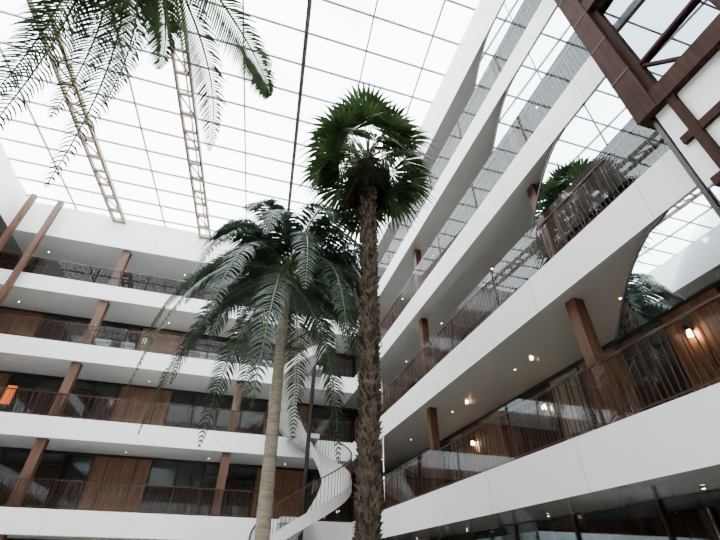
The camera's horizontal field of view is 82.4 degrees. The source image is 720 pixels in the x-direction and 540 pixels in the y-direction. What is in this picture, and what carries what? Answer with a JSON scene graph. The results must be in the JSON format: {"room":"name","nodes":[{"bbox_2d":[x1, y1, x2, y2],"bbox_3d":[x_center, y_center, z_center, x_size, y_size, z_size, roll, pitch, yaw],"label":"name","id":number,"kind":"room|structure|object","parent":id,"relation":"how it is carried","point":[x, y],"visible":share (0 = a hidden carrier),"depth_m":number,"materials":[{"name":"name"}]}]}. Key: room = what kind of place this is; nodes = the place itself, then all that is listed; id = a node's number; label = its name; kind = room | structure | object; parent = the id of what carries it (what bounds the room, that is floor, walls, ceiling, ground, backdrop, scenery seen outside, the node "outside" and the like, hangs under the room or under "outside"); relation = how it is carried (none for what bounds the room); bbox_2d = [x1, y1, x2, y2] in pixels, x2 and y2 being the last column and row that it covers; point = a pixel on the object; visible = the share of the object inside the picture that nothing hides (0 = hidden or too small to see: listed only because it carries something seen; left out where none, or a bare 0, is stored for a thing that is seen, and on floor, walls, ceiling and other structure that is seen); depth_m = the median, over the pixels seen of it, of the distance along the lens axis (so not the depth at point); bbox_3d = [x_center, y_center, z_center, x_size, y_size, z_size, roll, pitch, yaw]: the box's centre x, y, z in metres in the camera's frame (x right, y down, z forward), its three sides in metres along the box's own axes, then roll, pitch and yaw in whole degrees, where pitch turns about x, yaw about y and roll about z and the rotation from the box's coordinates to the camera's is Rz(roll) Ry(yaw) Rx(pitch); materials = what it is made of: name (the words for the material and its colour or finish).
{"room":"lobby","nodes":[
{"label":"lobby","id":0,"kind":"room"},
{"bbox_2d":[0,252,383,539],"bbox_3d":[-10.368,6.661,21.888,24.350,18.600,0.330,11,-38,-13],"label":"wall","id":1,"kind":"structure","parent":0,"point":[65,465],"depth_m":20.69,"materials":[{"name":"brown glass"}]},
{"bbox_2d":[0,0,589,354],"bbox_3d":[-5.971,-5.456,12.598,24.350,0.860,30.500,11,-38,-13],"label":"gallery slab","id":2,"kind":"object","parent":1,"relation":"attached to","point":[473,154],"visible":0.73,"depth_m":17.64,"materials":[{"name":"white paint"}]},
{"bbox_2d":[0,251,352,320],"bbox_3d":[-9.605,1.103,23.033,19.270,1.101,0.085,11,-38,-13],"label":"gallery railing","id":3,"kind":"object","parent":2,"relation":"on","point":[8,253],"depth_m":22.02,"materials":[{"name":"grey metal"}]},
{"bbox_2d":[357,0,540,309],"bbox_3d":[2.397,-2.537,18.003,0.085,1.150,18.550,11,-38,-13],"label":"gallery railing","id":4,"kind":"object","parent":2,"relation":"on","point":[382,268],"depth_m":14.67,"materials":[{"name":"grey metal"}]},
{"bbox_2d":[474,0,522,89],"bbox_3d":[5.804,-10.466,9.502,0.045,1.361,13.116,11,-38,-13],"label":"window","id":5,"kind":"structure","parent":2,"relation":"on","point":[499,27],"depth_m":13.24,"materials":[{"name":"clear glass"}]},
{"bbox_2d":[0,55,664,408],"bbox_3d":[-6.010,-2.721,10.544,24.350,0.860,30.500,11,-38,-13],"label":"gallery slab","id":6,"kind":"object","parent":1,"relation":"attached to","point":[503,221],"visible":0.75,"depth_m":14.31,"materials":[{"name":"white paint"}]},
{"bbox_2d":[0,313,352,376],"bbox_3d":[-9.643,3.838,20.979,19.270,1.101,0.085,11,-38,-13],"label":"gallery railing","id":7,"kind":"object","parent":6,"relation":"on","point":[16,316],"depth_m":20.32,"materials":[{"name":"grey metal"}]},
{"bbox_2d":[356,35,587,373],"bbox_3d":[2.358,0.198,15.950,0.085,1.150,18.550,11,-38,-13],"label":"gallery railing","id":8,"kind":"object","parent":6,"relation":"on","point":[520,121],"depth_m":12.44,"materials":[{"name":"grey metal"}]},
{"bbox_2d":[492,6,573,152],"bbox_3d":[5.766,-7.752,7.464,0.045,1.411,13.116,11,-38,-13],"label":"window","id":9,"kind":"structure","parent":6,"relation":"on","point":[557,31],"depth_m":10.76,"materials":[{"name":"clear glass"}]},
{"bbox_2d":[0,145,701,473],"bbox_3d":[-6.048,0.013,8.491,24.350,0.860,30.500,11,-38,-13],"label":"gallery slab","id":10,"kind":"object","parent":1,"relation":"attached to","point":[532,332],"visible":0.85,"depth_m":11.35,"materials":[{"name":"white paint"}]},
{"bbox_2d":[0,387,351,442],"bbox_3d":[-9.681,6.573,18.926,19.270,1.101,0.085,11,-38,-13],"label":"gallery railing","id":11,"kind":"object","parent":10,"relation":"on","point":[26,390],"depth_m":18.78,"materials":[{"name":"grey metal"}]},
{"bbox_2d":[354,123,674,440],"bbox_3d":[2.320,2.932,13.896,0.085,1.150,18.550,11,-38,-13],"label":"gallery railing","id":12,"kind":"object","parent":10,"relation":"on","point":[395,398],"depth_m":9.76,"materials":[{"name":"grey metal"}]},
{"bbox_2d":[532,77,631,224],"bbox_3d":[5.813,-5.189,5.180,0.045,1.411,12.516,11,-38,-13],"label":"window","id":13,"kind":"structure","parent":10,"relation":"on","point":[603,115],"depth_m":8.50,"materials":[{"name":"clear glass"}]},
{"bbox_2d":[0,383,719,539],"bbox_3d":[-6.086,2.748,6.437,24.350,0.860,30.500,11,-38,-13],"label":"gallery slab","id":14,"kind":"object","parent":1,"relation":"attached to","point":[665,452],"visible":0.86,"depth_m":8.27,"materials":[{"name":"white paint"}]},
{"bbox_2d":[0,476,349,521],"bbox_3d":[-9.719,9.307,16.872,19.270,1.101,0.085,11,-38,-13],"label":"gallery railing","id":15,"kind":"object","parent":14,"relation":"on","point":[8,477],"depth_m":16.99,"materials":[{"name":"grey metal"}]},
{"bbox_2d":[409,197,443,489],"bbox_3d":[2.441,1.599,16.099,0.290,12.770,0.280,11,-38,-13],"label":"wooden column","id":16,"kind":"structure","parent":14,"relation":"on","point":[434,441],"depth_m":13.70,"materials":[{"name":"brown wood"}]},
{"bbox_2d":[352,293,719,520],"bbox_3d":[3.622,2.958,8.211,0.085,1.150,28.000,11,-38,-13],"label":"gallery railing","id":17,"kind":"object","parent":14,"relation":"on","point":[385,505],"depth_m":7.65,"materials":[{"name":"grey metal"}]},
{"bbox_2d":[486,57,626,423],"bbox_3d":[4.426,-2.414,10.718,0.290,12.770,0.280,11,-38,-13],"label":"wooden column","id":18,"kind":"structure","parent":14,"relation":"on","point":[586,336],"depth_m":8.02,"materials":[{"name":"brown wood"}]},
{"bbox_2d":[614,182,719,339],"bbox_3d":[5.903,-2.712,2.780,0.045,1.411,11.616,11,-38,-13],"label":"window","id":19,"kind":"structure","parent":14,"relation":"on","point":[677,258],"depth_m":6.12,"materials":[{"name":"clear glass"}]},
{"bbox_2d":[0,0,475,242],"bbox_3d":[-5.902,-9.576,15.696,24.375,0.130,30.504,11,-38,-13],"label":"skylight roof","id":20,"kind":"structure","parent":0,"point":[366,51],"depth_m":19.14,"materials":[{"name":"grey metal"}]},
{"bbox_2d":[0,0,541,305],"bbox_3d":[-5.926,-8.667,15.008,24.350,2.150,30.500,11,-38,-13],"label":"wall","id":21,"kind":"structure","parent":0,"point":[74,236],"depth_m":22.79,"materials":[{"name":"grey paint"}]},
{"bbox_2d":[26,0,126,223],"bbox_3d":[-11.338,-10.888,13.599,0.698,0.390,28.994,8,-37,-9],"label":"roof truss","id":22,"kind":"object","parent":21,"relation":"attached to","point":[99,154],"visible":0.64,"depth_m":19.81,"materials":[{"name":"beige metal"}]},
{"bbox_2d":[165,0,210,239],"bbox_3d":[-6.688,-10.021,14.668,0.698,0.390,28.994,8,-37,-9],"label":"roof truss","id":23,"kind":"object","parent":21,"relation":"attached to","point":[180,94],"visible":0.86,"depth_m":19.52,"materials":[{"name":"beige metal"}]},
{"bbox_2d":[287,0,311,210],"bbox_3d":[-1.948,-9.409,15.404,0.150,0.360,28.087,8,-37,-9],"label":"roof truss","id":24,"kind":"object","parent":21,"relation":"attached to","point":[309,2],"visible":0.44,"depth_m":17.62,"materials":[{"name":"brown metal"}]},
{"bbox_2d":[554,0,719,217],"bbox_3d":[5.939,-6.431,4.067,0.598,18.500,9.310,11,-38,-13],"label":"elevator shaft","id":25,"kind":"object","parent":21,"relation":"in","point":[661,58],"depth_m":6.19,"materials":[{"name":"brown wood"}]},
{"bbox_2d":[383,142,719,539],"bbox_3d":[5.746,0.046,12.779,0.330,18.600,30.440,11,-38,-13],"label":"wall","id":26,"kind":"structure","parent":0,"point":[696,520],"depth_m":9.27,"materials":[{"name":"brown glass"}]},
{"bbox_2d":[682,324,693,336],"bbox_3d":[6.399,1.182,7.984,0.145,0.220,0.105,11,-38,-13],"label":"wall lamp","id":27,"kind":"object","parent":26,"relation":"attached to","point":[686,328],"visible":0.8,"depth_m":7.96,"materials":[{"name":"grey"}]},
{"bbox_3d":[-6.123,5.386,4.456,24.950,0.200,31.100,11,-38,-13],"label":"floor","id":28,"kind":"structure","parent":0,"visible":0},
{"bbox_2d":[0,193,37,250],"bbox_3d":[-18.262,3.234,17.387,0.340,18.500,0.340,11,-38,-13],"label":"wooden mast","id":29,"kind":"object","parent":28,"relation":"on","point":[20,215],"visible":1,"depth_m":21.71,"materials":[{"name":"brown wood"}]},
{"bbox_2d":[0,200,63,305],"bbox_3d":[-17.058,3.552,17.789,0.340,18.500,0.340,11,-38,-13],"label":"wooden mast","id":30,"kind":"object","parent":28,"relation":"on","point":[20,266],"visible":1,"depth_m":21.05,"materials":[{"name":"brown wood"}]},
{"bbox_2d":[0,250,131,539],"bbox_3d":[-13.408,5.564,18.651,0.420,16.400,0.380,11,-38,-13],"label":"wooden column","id":31,"kind":"structure","parent":28,"relation":"on","point":[36,454],"depth_m":18.52,"materials":[{"name":"brown wood"}]},
{"bbox_2d":[211,305,256,516],"bbox_3d":[-6.169,6.914,20.315,0.420,16.400,0.380,11,-38,-13],"label":"wooden column","id":32,"kind":"structure","parent":28,"relation":"on","point":[223,470],"depth_m":18.73,"materials":[{"name":"brown wood"}]},
{"bbox_2d":[248,321,351,539],"bbox_3d":[-2.307,8.092,17.760,3.911,11.534,4.103,11,-38,-13],"label":"spiral staircase","id":33,"kind":"structure","parent":28,"relation":"on","point":[335,488],"depth_m":17.64,"materials":[{"name":"white"}]},
{"bbox_2d":[440,500,675,539],"bbox_3d":[5.055,5.534,6.910,0.080,2.760,27.900,11,-38,-13],"label":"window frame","id":34,"kind":"structure","parent":28,"relation":"on","point":[668,527],"depth_m":7.19,"materials":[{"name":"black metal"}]},
{"bbox_3d":[0.081,5.441,5.079,1.800,0.600,1.800,11,-38,-13],"label":"planter","id":35,"kind":"object","parent":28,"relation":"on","visible":0},
{"bbox_2d":[296,81,439,539],"bbox_3d":[0.140,0.348,8.926,4.042,12.377,3.999,-15,-40,20],"label":"fan palm","id":36,"kind":"object","parent":35,"relation":"in","point":[370,191],"visible":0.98,"depth_m":10.43,"materials":[{"name":"green plant"}]},
{"bbox_3d":[-1.733,6.354,6.330,1.600,0.600,1.600,11,-38,-13],"label":"planter","id":37,"kind":"object","parent":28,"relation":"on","visible":0},
{"bbox_2d":[126,198,386,539],"bbox_3d":[-1.914,2.373,9.146,4.960,9.356,5.536,-3,-37,4],"label":"palm","id":38,"kind":"object","parent":37,"relation":"in","point":[304,276],"visible":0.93,"depth_m":10.43,"materials":[{"name":"green plant"}]},
{"bbox_3d":[-3.583,1.689,0.150,1.400,0.600,1.400,11,-38,-13],"label":"planter","id":39,"kind":"object","parent":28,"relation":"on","visible":0},
{"bbox_2d":[0,0,277,187],"bbox_3d":[-3.562,-2.047,3.487,4.307,9.581,5.665,2,-37,-2],"label":"palm","id":40,"kind":"object","parent":39,"relation":"in","point":[150,11],"visible":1,"depth_m":6.72,"materials":[{"name":"green plant"}]}
]}

